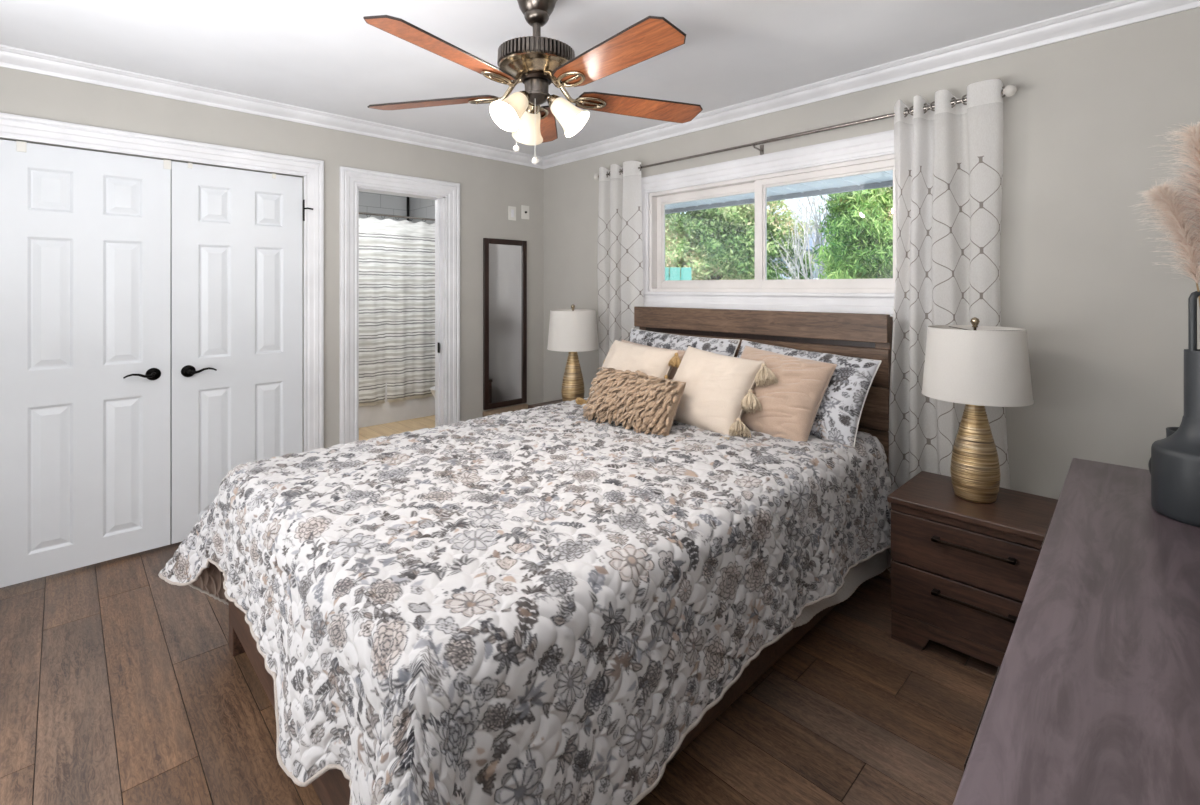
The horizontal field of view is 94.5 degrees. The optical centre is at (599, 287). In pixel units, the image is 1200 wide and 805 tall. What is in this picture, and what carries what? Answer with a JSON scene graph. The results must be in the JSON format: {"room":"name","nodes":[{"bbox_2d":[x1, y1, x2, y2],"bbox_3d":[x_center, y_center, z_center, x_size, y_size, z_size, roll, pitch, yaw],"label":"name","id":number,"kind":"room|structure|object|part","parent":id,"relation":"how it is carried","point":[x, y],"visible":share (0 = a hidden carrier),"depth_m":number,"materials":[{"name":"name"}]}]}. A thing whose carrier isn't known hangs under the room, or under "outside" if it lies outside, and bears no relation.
{"room":"bedroom","nodes":[
{"label":"bedroom","id":0,"kind":"room"},
{"bbox_2d":[170,169,170,506],"bbox_3d":[-2.773,0.150,3.426,1.600,2.440,0.050,0,0,-44],"label":"wall","id":1,"kind":"structure","parent":0,"point":[170,169],"depth_m":3.47,"materials":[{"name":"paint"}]},
{"bbox_2d":[0,67,543,451],"bbox_3d":[-1.789,0.150,3.453,3.550,2.440,0.120,0,0,-44],"label":"wall","id":2,"kind":"structure","parent":0,"point":[488,187],"depth_m":3.49,"materials":[{"name":"paint"}]},
{"bbox_2d":[0,139,170,587],"bbox_3d":[-2.486,0.338,2.699,0.638,2.027,0.088,0,0,-44],"label":"door","id":3,"kind":"structure","parent":2,"relation":"in","point":[85,234],"depth_m":2.68,"materials":[{"name":"paint"}]},
{"bbox_3d":[-2.329,0.445,2.803,0.125,0.030,0.019,0,0,-44],"label":"lever","id":4,"kind":"part","parent":3,"relation":"part of","materials":[{"name":"black metal"}]},
{"bbox_2d":[0,112,323,451],"bbox_3d":[-2.246,0.292,2.909,1.496,2.155,0.026,0,0,-44],"label":"trim","id":5,"kind":"structure","parent":2,"relation":"attached to","point":[12,126],"depth_m":3.26,"materials":[{"name":"paint"}]},
{"bbox_2d":[171,161,312,543],"bbox_3d":[-2.011,0.338,3.159,0.680,2.027,0.088,0,0,-44],"label":"door","id":6,"kind":"structure","parent":2,"relation":"in","point":[236,235],"depth_m":3.11,"materials":[{"name":"paint"}]},
{"bbox_3d":[-2.138,0.445,2.989,0.125,0.030,0.019,0,0,-44],"label":"lever","id":7,"kind":"part","parent":6,"relation":"part of","materials":[{"name":"black metal"}]},
{"bbox_2d":[0,45,542,168],"bbox_3d":[-1.720,-1.032,3.381,3.550,0.075,0.080,0,0,-44],"label":"trim","id":8,"kind":"structure","parent":2,"relation":"attached to","point":[10,57],"depth_m":3.06,"materials":[{"name":"paint"}]},
{"bbox_2d":[340,166,459,443],"bbox_3d":[-1.335,0.301,3.791,0.843,2.138,0.026,0,0,-44],"label":"trim","id":9,"kind":"structure","parent":2,"relation":"attached to","point":[350,178],"depth_m":3.57,"materials":[{"name":"paint"}]},
{"bbox_2d":[358,186,444,439],"bbox_3d":[-1.386,0.355,3.844,0.627,2.030,0.120,0,0,-44],"label":"trim","id":10,"kind":"structure","parent":2,"relation":"attached to","point":[439,200],"depth_m":4.02,"materials":[{"name":"paint"}]},
{"bbox_2d":[483,238,526,409],"bbox_3d":[-0.742,0.274,4.364,0.398,1.312,0.023,0,0,-44],"label":"wall mirror","id":11,"kind":"object","parent":2,"relation":"attached to","point":[504,260],"visible":1,"depth_m":4.35,"materials":[{"name":"brown wood"}]},
{"bbox_2d":[489,244,521,403],"bbox_3d":[-0.746,0.274,4.368,0.318,1.228,0.010,0,0,-44],"label":"mirror glass","id":12,"kind":"object","parent":11,"relation":"attached to","point":[505,260],"depth_m":4.36,"materials":[{"name":"white mirror"}]},
{"bbox_2d":[508,206,515,220],"bbox_3d":[-0.698,-0.595,4.419,0.072,0.110,0.011,0,0,-44],"label":"switch plate","id":13,"kind":"object","parent":2,"relation":"attached to","point":[511,210],"visible":1,"depth_m":4.41,"materials":[{"name":"plastic"}]},
{"bbox_2d":[521,205,528,218],"bbox_3d":[-0.602,-0.615,4.505,0.076,0.110,0.021,0,0,-44],"label":"outlet plate","id":14,"kind":"object","parent":2,"relation":"attached to","point":[524,209],"visible":1,"depth_m":4.50,"materials":[{"name":"plastic"}]},
{"bbox_2d":[359,191,409,221],"bbox_3d":[-2.903,0.150,5.967,1.910,2.440,0.080,0,0,-44],"label":"wall","id":15,"kind":"structure","parent":0,"point":[368,202],"depth_m":6.32,"materials":[{"name":"tile"}]},
{"bbox_2d":[410,197,434,223],"bbox_3d":[-1.355,0.150,5.684,0.080,2.440,2.480,0,0,-44],"label":"wall","id":16,"kind":"structure","parent":0,"point":[419,207],"depth_m":6.31,"materials":[{"name":"tile"}]},
{"bbox_2d":[359,212,434,220],"bbox_3d":[-2.344,-0.730,5.394,1.735,0.022,0.022,0,0,-44],"label":"shower rod","id":17,"kind":"object","parent":16,"relation":"attached to","point":[364,213],"visible":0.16,"depth_m":5.64,"materials":[{"name":"silver metal"}]},
{"bbox_2d":[359,217,434,405],"bbox_3d":[-2.342,0.227,5.395,1.681,1.857,0.055,0,0,-44],"label":"shower curtain","id":18,"kind":"object","parent":17,"relation":"hanging from","point":[397,259],"visible":0.45,"depth_m":5.64,"materials":[{"name":"white fabric"}]},
{"bbox_2d":[0,415,997,804],"bbox_3d":[-1.272,1.379,2.952,3.796,0.022,6.720,0,0,-44],"label":"floor","id":19,"kind":"structure","parent":0,"point":[121,684],"depth_m":1.79,"materials":[{"name":"brown wood"}]},
{"bbox_2d":[359,383,434,427],"bbox_3d":[-2.614,1.145,5.669,1.730,0.450,0.730,0,0,-44],"label":"bathtub","id":20,"kind":"object","parent":19,"relation":"on","point":[387,412],"visible":0.03,"depth_m":5.67,"materials":[{"name":"ceramic"}]},
{"bbox_2d":[407,197,408,220],"bbox_3d":[-2.247,-0.075,6.487,0.055,1.990,0.055,0,0,-44],"label":"pole","id":21,"kind":"object","parent":20,"relation":"on","point":[407,197],"visible":0.02,"depth_m":6.48,"materials":[{"name":"black metal"}]},
{"bbox_2d":[430,386,434,397],"bbox_3d":[-1.495,1.000,5.493,0.377,0.740,0.360,0,0,-44],"label":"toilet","id":22,"kind":"object","parent":19,"relation":"on","point":[432,389],"visible":0.05,"depth_m":5.38,"materials":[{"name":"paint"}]},
{"bbox_2d":[483,404,527,415],"bbox_3d":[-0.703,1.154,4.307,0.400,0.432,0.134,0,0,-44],"label":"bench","id":23,"kind":"object","parent":19,"relation":"on","point":[523,406],"visible":0.31,"depth_m":4.28,"materials":[{"name":"brown wood"}]},
{"bbox_2d":[528,399,562,408],"bbox_3d":[-0.156,1.090,3.776,0.454,0.560,0.568,0,0,-44],"label":"nightstand","id":24,"kind":"object","parent":19,"relation":"on","point":[560,400],"visible":0.02,"depth_m":3.89,"materials":[{"name":"brown wood"}]},
{"bbox_2d":[547,304,598,400],"bbox_3d":[-0.187,0.461,3.847,0.358,0.697,0.358,0,0,43],"label":"table lamp","id":25,"kind":"object","parent":24,"relation":"on","point":[572,331],"visible":0.93,"depth_m":3.73,"materials":[{"name":"white fabric"}]},
{"bbox_3d":[-0.187,0.288,3.847,0.356,0.267,0.356,0,0,-44],"label":"lamp shade","id":26,"kind":"part","parent":25,"relation":"part of","materials":[{"name":"fabric"}]},
{"bbox_3d":[-0.187,0.158,3.847,0.317,0.009,0.317,0,0,-44],"label":"shade trim","id":27,"kind":"part","parent":25,"relation":"part of","materials":[{"name":"fabric"}]},
{"bbox_3d":[-0.187,0.418,3.847,0.359,0.008,0.359,0,0,-44],"label":"shade trim","id":28,"kind":"part","parent":25,"relation":"part of","materials":[{"name":"fabric"}]},
{"bbox_2d":[229,306,892,804],"bbox_3d":[-0.015,0.747,2.377,2.380,1.246,1.591,0,0,-44],"label":"bed","id":29,"kind":"object","parent":19,"relation":"on","point":[857,335],"visible":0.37,"depth_m":2.65,"materials":[{"name":"brown wood"}]},
{"bbox_3d":[-1.359,1.310,2.112,0.079,0.120,0.075,0,0,-44],"label":"leg","id":30,"kind":"part","parent":29,"relation":"part of","materials":[{"name":"brown wood"}]},
{"bbox_3d":[-0.857,1.105,1.561,0.035,0.310,1.565,0,0,-44],"label":"footboard","id":31,"kind":"part","parent":29,"relation":"part of","materials":[{"name":"brown wood"}]},
{"bbox_3d":[0.513,1.140,1.817,2.280,0.260,0.025,0,0,-44],"label":"rail","id":32,"kind":"part","parent":29,"relation":"part of","materials":[{"name":"brown wood"}]},
{"bbox_3d":[0.818,0.603,3.184,0.016,0.935,1.551,0,0,-44],"label":"headboard","id":33,"kind":"part","parent":29,"relation":"part of","materials":[{"name":"wood"}]},
{"bbox_2d":[793,550,887,627],"bbox_3d":[0.877,1.002,2.115,1.125,0.509,0.045,0,0,-44],"label":"blanket","id":34,"kind":"object","parent":29,"relation":"hanging from","point":[877,564],"visible":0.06,"depth_m":2.23,"materials":[{"name":"fabric"}]},
{"bbox_3d":[1.354,0.752,2.645,0.040,1.235,0.066,0,0,-44],"label":"headboard post","id":35,"kind":"part","parent":29,"relation":"part of","materials":[{"name":"brown wood"}]},
{"bbox_3d":[-0.024,0.897,2.365,2.190,0.363,1.500,0,0,-44],"label":"mattress","id":36,"kind":"object","parent":29,"relation":"on","visible":0},
{"bbox_2d":[158,397,892,804],"bbox_3d":[-0.150,1.137,2.244,2.389,0.318,1.923,0,0,-44],"label":"quilt","id":37,"kind":"object","parent":36,"relation":"on","point":[539,605],"visible":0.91,"depth_m":1.43,"materials":[{"name":"white fabric"}]},
{"bbox_2d":[575,340,680,404],"bbox_3d":[0.151,0.500,3.012,0.277,0.388,0.617,0,0,-44],"label":"cushion","id":38,"kind":"object","parent":37,"relation":"on","point":[656,362],"visible":0.44,"depth_m":2.94,"materials":[{"name":"beige fabric"}]},
{"bbox_2d":[583,367,685,435],"bbox_3d":[0.146,0.541,2.678,0.240,0.288,0.537,0,0,-44],"label":"cushion","id":39,"kind":"object","parent":37,"relation":"on","point":[643,402],"visible":1,"depth_m":2.58,"materials":[{"name":"fabric"}]},
{"bbox_2d":[628,328,739,356],"bbox_3d":[0.413,0.475,3.240,0.250,0.429,0.816,0,0,-44],"label":"floral pillow","id":40,"kind":"object","parent":37,"relation":"on","point":[728,347],"visible":0.17,"depth_m":3.19,"materials":[{"name":"white fabric"}]},
{"bbox_2d":[740,346,836,441],"bbox_3d":[0.802,0.494,2.587,0.284,0.400,0.515,0,0,-44],"label":"cushion","id":41,"kind":"object","parent":37,"relation":"on","point":[790,406],"visible":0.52,"depth_m":2.46,"materials":[{"name":"fabric"}]},
{"bbox_2d":[737,340,881,446],"bbox_3d":[0.920,0.487,2.674,0.292,0.404,0.753,0,0,-44],"label":"floral pillow","id":42,"kind":"object","parent":37,"relation":"on","point":[837,419],"visible":0.33,"depth_m":2.44,"materials":[{"name":"white fabric"}]},
{"bbox_2d":[621,339,684,379],"bbox_3d":[0.259,0.508,3.127,0.226,0.383,0.636,0,0,-39],"label":"cushion","id":43,"kind":"object","parent":36,"relation":"on","point":[681,353],"visible":0.05,"depth_m":2.98,"materials":[{"name":"fabric"}]},
{"bbox_2d":[673,346,777,439],"bbox_3d":[0.513,0.517,2.617,0.342,0.427,0.579,0,0,-44],"label":"cushion","id":44,"kind":"object","parent":36,"relation":"on","point":[718,389],"visible":0.77,"depth_m":2.55,"materials":[{"name":"beige fabric"}]},
{"bbox_2d":[887,471,1057,666],"bbox_3d":[1.464,1.090,2.104,0.454,0.560,0.568,0,0,-44],"label":"nightstand","id":45,"kind":"object","parent":19,"relation":"on","point":[962,570],"visible":0.66,"depth_m":2.02,"materials":[{"name":"brown wood"}]},
{"bbox_3d":[1.465,1.159,2.105,0.392,0.190,0.548,0,0,-44],"label":"drawer","id":46,"kind":"part","parent":45,"relation":"part of","materials":[{"name":"brown wood"}]},
{"bbox_3d":[1.465,0.963,2.105,0.392,0.190,0.548,0,0,-44],"label":"drawer","id":47,"kind":"part","parent":45,"relation":"part of","materials":[{"name":"brown wood"}]},
{"bbox_3d":[1.313,1.119,1.957,0.032,0.012,0.250,0,0,-44],"label":"handle","id":48,"kind":"part","parent":45,"relation":"part of","materials":[{"name":"brown metal"}]},
{"bbox_3d":[1.313,0.923,1.957,0.032,0.012,0.250,0,0,-44],"label":"handle","id":49,"kind":"part","parent":45,"relation":"part of","materials":[{"name":"brown metal"}]},
{"bbox_2d":[921,317,1033,503],"bbox_3d":[1.450,0.461,2.144,0.358,0.697,0.358,0,0,-42],"label":"table lamp","id":50,"kind":"object","parent":45,"relation":"on","point":[974,366],"visible":1,"depth_m":2.06,"materials":[{"name":"white fabric"}]},
{"bbox_3d":[1.450,0.158,2.144,0.317,0.009,0.317,0,0,-44],"label":"shade trim","id":51,"kind":"part","parent":50,"relation":"part of","materials":[{"name":"fabric"}]},
{"bbox_3d":[1.450,0.288,2.144,0.356,0.267,0.356,0,0,-44],"label":"lamp shade","id":52,"kind":"part","parent":50,"relation":"part of","materials":[{"name":"fabric"}]},
{"bbox_3d":[1.450,0.418,2.144,0.359,0.008,0.359,0,0,-44],"label":"shade trim","id":53,"kind":"part","parent":50,"relation":"part of","materials":[{"name":"fabric"}]},
{"bbox_2d":[953,458,1199,804],"bbox_3d":[1.014,0.945,0.932,0.484,0.850,1.720,0,0,44],"label":"dresser","id":54,"kind":"object","parent":19,"relation":"on","point":[1094,696],"visible":0.99,"depth_m":0.76,"materials":[{"name":"brown wood"}]},
{"bbox_3d":[0.566,0.615,0.792,0.030,0.012,0.260,0,0,44],"label":"handle","id":55,"kind":"part","parent":54,"relation":"part of","materials":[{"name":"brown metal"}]},
{"bbox_3d":[1.137,0.615,1.389,0.030,0.012,0.260,0,0,44],"label":"handle","id":56,"kind":"part","parent":54,"relation":"part of","materials":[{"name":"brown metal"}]},
{"bbox_2d":[1148,427,1178,473],"bbox_3d":[1.527,0.445,1.431,0.160,0.150,0.160,0,0,-44],"label":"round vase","id":57,"kind":"object","parent":54,"relation":"on","point":[1169,430],"visible":0.09,"depth_m":1.47,"materials":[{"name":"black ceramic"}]},
{"bbox_2d":[1151,290,1199,527],"bbox_3d":[1.366,0.263,1.250,0.176,0.515,0.176,0,0,-44],"label":"bottle vase","id":58,"kind":"object","parent":54,"relation":"on","point":[1175,458],"visible":1,"depth_m":1.24,"materials":[{"name":"black ceramic"}]},
{"bbox_2d":[1129,178,1199,305],"bbox_3d":[1.324,-0.018,1.270,0.160,0.476,0.149,0,0,24],"label":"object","id":59,"kind":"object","parent":58,"relation":"in","point":[1162,194],"depth_m":1.26,"materials":[{"name":"beige plant"}]},
{"bbox_3d":[1.329,0.000,1.264,0.069,0.441,0.013,0,0,31],"label":"stem","id":60,"kind":"part","parent":59,"relation":"part of","materials":[{"name":"beige plant"}]},
{"bbox_2d":[1141,122,1199,271],"bbox_3d":[1.372,-0.086,1.264,0.224,0.611,0.195,0,0,17],"label":"stem","id":61,"kind":"object","parent":58,"relation":"in","point":[1193,134],"visible":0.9,"depth_m":1.26,"materials":[{"name":"beige plant"}]},
{"bbox_2d":[1159,141,1199,263],"bbox_3d":[1.399,-0.067,1.232,0.264,0.575,0.257,0,0,-44],"label":"stem","id":62,"kind":"object","parent":58,"relation":"in","point":[1199,141],"visible":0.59,"depth_m":1.25,"materials":[{"name":"beige plant"}]},
{"bbox_3d":[1.366,0.083,1.250,0.068,0.155,0.014,0,0,6],"label":"handle","id":63,"kind":"part","parent":58,"relation":"part of","materials":[{"name":"black ceramic"}]},
{"bbox_2d":[0,0,1114,156],"bbox_3d":[-0.334,-1.120,1.995,3.810,0.100,4.240,0,0,-44],"label":"ceiling","id":64,"kind":"structure","parent":0,"point":[320,55],"depth_m":2.40,"materials":[{"name":"paint"}]},
{"bbox_2d":[363,0,702,163],"bbox_3d":[-0.207,-0.753,1.947,1.282,0.635,1.246,0,0,-44],"label":"ceiling fan","id":65,"kind":"object","parent":64,"relation":"hanging from","point":[535,61],"visible":1,"depth_m":1.90,"materials":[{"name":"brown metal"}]},
{"bbox_3d":[-0.623,-0.695,2.082,0.502,0.035,0.136,0,0,14],"label":"blade","id":66,"kind":"part","parent":65,"relation":"part of","materials":[{"name":"brown wood"}]},
{"bbox_3d":[-0.443,-0.695,1.636,0.136,0.035,0.502,0,0,32],"label":"blade","id":67,"kind":"part","parent":65,"relation":"part of","materials":[{"name":"brown wood"}]},
{"bbox_3d":[-0.303,-0.605,1.887,0.139,0.139,0.120,0,0,-44],"label":"lamp shade","id":68,"kind":"part","parent":65,"relation":"part of","materials":[{"name":"beige glass"}]},
{"bbox_3d":[-0.294,-0.491,1.952,0.023,0.025,0.023,0,0,-44],"label":"pull knob","id":69,"kind":"part","parent":65,"relation":"part of","materials":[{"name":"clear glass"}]},
{"bbox_3d":[-0.265,-0.661,1.935,0.064,0.055,0.054,0,0,-44],"label":"light arm","id":70,"kind":"part","parent":65,"relation":"part of","materials":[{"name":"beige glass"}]},
{"bbox_3d":[-0.262,-0.605,2.105,0.117,0.139,0.137,0,0,-44],"label":"lamp shade","id":71,"kind":"part","parent":65,"relation":"part of","materials":[{"name":"beige glass"}]},
{"bbox_3d":[-0.245,-0.661,2.042,0.052,0.055,0.064,0,0,-44],"label":"light arm","id":72,"kind":"part","parent":65,"relation":"part of","materials":[{"name":"gold metal"}]},
{"bbox_3d":[-0.226,-0.771,1.982,0.268,0.038,0.268,0,0,-44],"label":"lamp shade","id":73,"kind":"part","parent":65,"relation":"part of","materials":[{"name":"gold metal"}]},
{"bbox_3d":[-0.228,-0.448,1.952,0.023,0.025,0.023,0,0,-44],"label":"pull knob","id":74,"kind":"part","parent":65,"relation":"part of","materials":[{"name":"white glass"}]},
{"bbox_3d":[-0.228,-0.569,1.952,0.004,0.222,0.004,0,0,-22],"label":"pull chain","id":75,"kind":"part","parent":65,"relation":"part of","materials":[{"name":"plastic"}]},
{"bbox_3d":[-0.226,-0.908,1.982,0.054,0.104,0.054,0,0,-44],"label":"down rod","id":76,"kind":"part","parent":65,"relation":"part of","materials":[{"name":"grey metal"}]},
{"bbox_3d":[-0.254,-0.695,2.390,0.136,0.035,0.502,0,0,-4],"label":"blade","id":77,"kind":"part","parent":65,"relation":"part of","materials":[{"name":"brown wood"}]},
{"bbox_3d":[-0.163,-0.661,1.973,0.056,0.055,0.062,0,0,-44],"label":"light arm","id":78,"kind":"part","parent":65,"relation":"part of","materials":[{"name":"gold metal"}]},
{"bbox_3d":[-0.098,-0.605,1.964,0.126,0.139,0.134,0,0,-44],"label":"lamp shade","id":79,"kind":"part","parent":65,"relation":"part of","materials":[{"name":"beige glass"}]},
{"bbox_3d":[0.036,-0.695,1.669,0.136,0.035,0.502,0,0,-40],"label":"blade","id":80,"kind":"part","parent":65,"relation":"part of","materials":[{"name":"brown wood"}]},
{"bbox_3d":[0.153,-0.695,2.135,0.502,0.035,0.136,0,0,-22],"label":"blade","id":81,"kind":"part","parent":65,"relation":"part of","materials":[{"name":"brown wood"}]},
{"bbox_2d":[665,180,892,213],"bbox_3d":[1.503,-0.706,3.497,0.040,0.208,5.600,0,0,-44],"label":"roof eave","id":82,"kind":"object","parent":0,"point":[883,184],"depth_m":3.69,"materials":[{"name":"metal"}]},
{"bbox_2d":[542,0,1199,499],"bbox_3d":[1.259,0.150,3.260,0.720,2.440,5.600,0,0,-44],"label":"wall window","id":83,"kind":"structure","parent":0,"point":[1106,324],"depth_m":2.24,"materials":[{"name":"paint"}]},
{"bbox_2d":[641,130,895,315],"bbox_3d":[0.944,-0.312,3.258,0.156,0.899,1.859,0,0,-44],"label":"window","id":84,"kind":"structure","parent":83,"relation":"attached to","point":[759,185],"depth_m":3.20,"materials":[{"name":"plastic"}]},
{"bbox_3d":[0.687,-0.312,3.551,0.033,0.631,0.813,0,0,-44],"label":"sash","id":85,"kind":"part","parent":84,"relation":"part of","materials":[{"name":"plastic"}]},
{"bbox_3d":[1.198,-0.312,2.962,0.033,0.631,0.813,0,0,-44],"label":"sash","id":86,"kind":"part","parent":84,"relation":"part of","materials":[{"name":"plastic"}]},
{"bbox_2d":[593,85,1016,179],"bbox_3d":[0.855,-0.799,3.191,0.115,0.074,2.509,0,0,-44],"label":"curtain rod","id":87,"kind":"object","parent":83,"relation":"attached to","point":[1009,90],"visible":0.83,"depth_m":2.88,"materials":[{"name":"silver metal"}]},
{"bbox_2d":[597,160,643,370],"bbox_3d":[0.133,0.227,3.888,0.100,2.187,0.439,0,0,-44],"label":"sheer curtain","id":88,"kind":"object","parent":87,"relation":"hanging from","point":[620,251],"visible":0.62,"depth_m":3.87,"materials":[{"name":"white fabric"}]},
{"bbox_2d":[886,79,1009,571],"bbox_3d":[1.527,0.227,2.454,0.097,2.187,0.509,0,0,-44],"label":"sheer curtain","id":89,"kind":"object","parent":87,"relation":"hanging from","point":[949,158],"visible":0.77,"depth_m":2.44,"materials":[{"name":"white fabric"}]},
{"label":"outside","id":90,"kind":"structure","parent":0,"visible":0},
{"bbox_3d":[16.031,0.870,31.083,59.500,0.100,75.000,0,0,-44],"label":"lawn","id":91,"kind":"structure","parent":90,"visible":0},
{"bbox_2d":[665,267,691,280],"bbox_3d":[0.839,0.295,6.010,0.400,1.050,0.460,0,0,0],"label":"garden chair","id":92,"kind":"object","parent":91,"relation":"on","point":[674,271],"visible":0.26,"depth_m":6.20,"materials":[{"name":"teal plastic"}]},
{"bbox_2d":[665,200,819,279],"bbox_3d":[1.788,-0.507,9.387,3.794,2.671,2.727,0,0,-9],"label":"leafy tree","id":93,"kind":"object","parent":91,"relation":"on","point":[703,241],"visible":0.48,"depth_m":8.84,"materials":[{"name":"green plant"}]},
{"bbox_2d":[733,227,852,277],"bbox_3d":[8.085,-0.780,21.799,7.200,3.200,5.000,0,0,26],"label":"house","id":94,"kind":"structure","parent":91,"relation":"on","point":[810,239],"depth_m":20.10,"materials":[{"name":"white"}]},
{"bbox_2d":[769,236,823,279],"bbox_3d":[3.314,-0.094,9.499,1.416,1.837,1.097,0,0,-13],"label":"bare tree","id":95,"kind":"object","parent":91,"relation":"on","point":[813,236],"visible":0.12,"depth_m":9.32,"materials":[{"name":"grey plant"}]},
{"bbox_2d":[767,195,833,279],"bbox_3d":[2.962,-0.825,7.914,1.656,3.301,2.499,0,0,16],"label":"bare tree","id":96,"kind":"object","parent":91,"relation":"on","point":[817,235],"visible":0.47,"depth_m":7.84,"materials":[{"name":"grey plant"}]},
{"bbox_2d":[807,186,892,278],"bbox_3d":[3.620,-0.853,6.326,2.239,3.358,2.068,0,0,27],"label":"leafy tree","id":97,"kind":"object","parent":91,"relation":"on","point":[866,227],"visible":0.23,"depth_m":6.18,"materials":[{"name":"green plant"}]}
]}

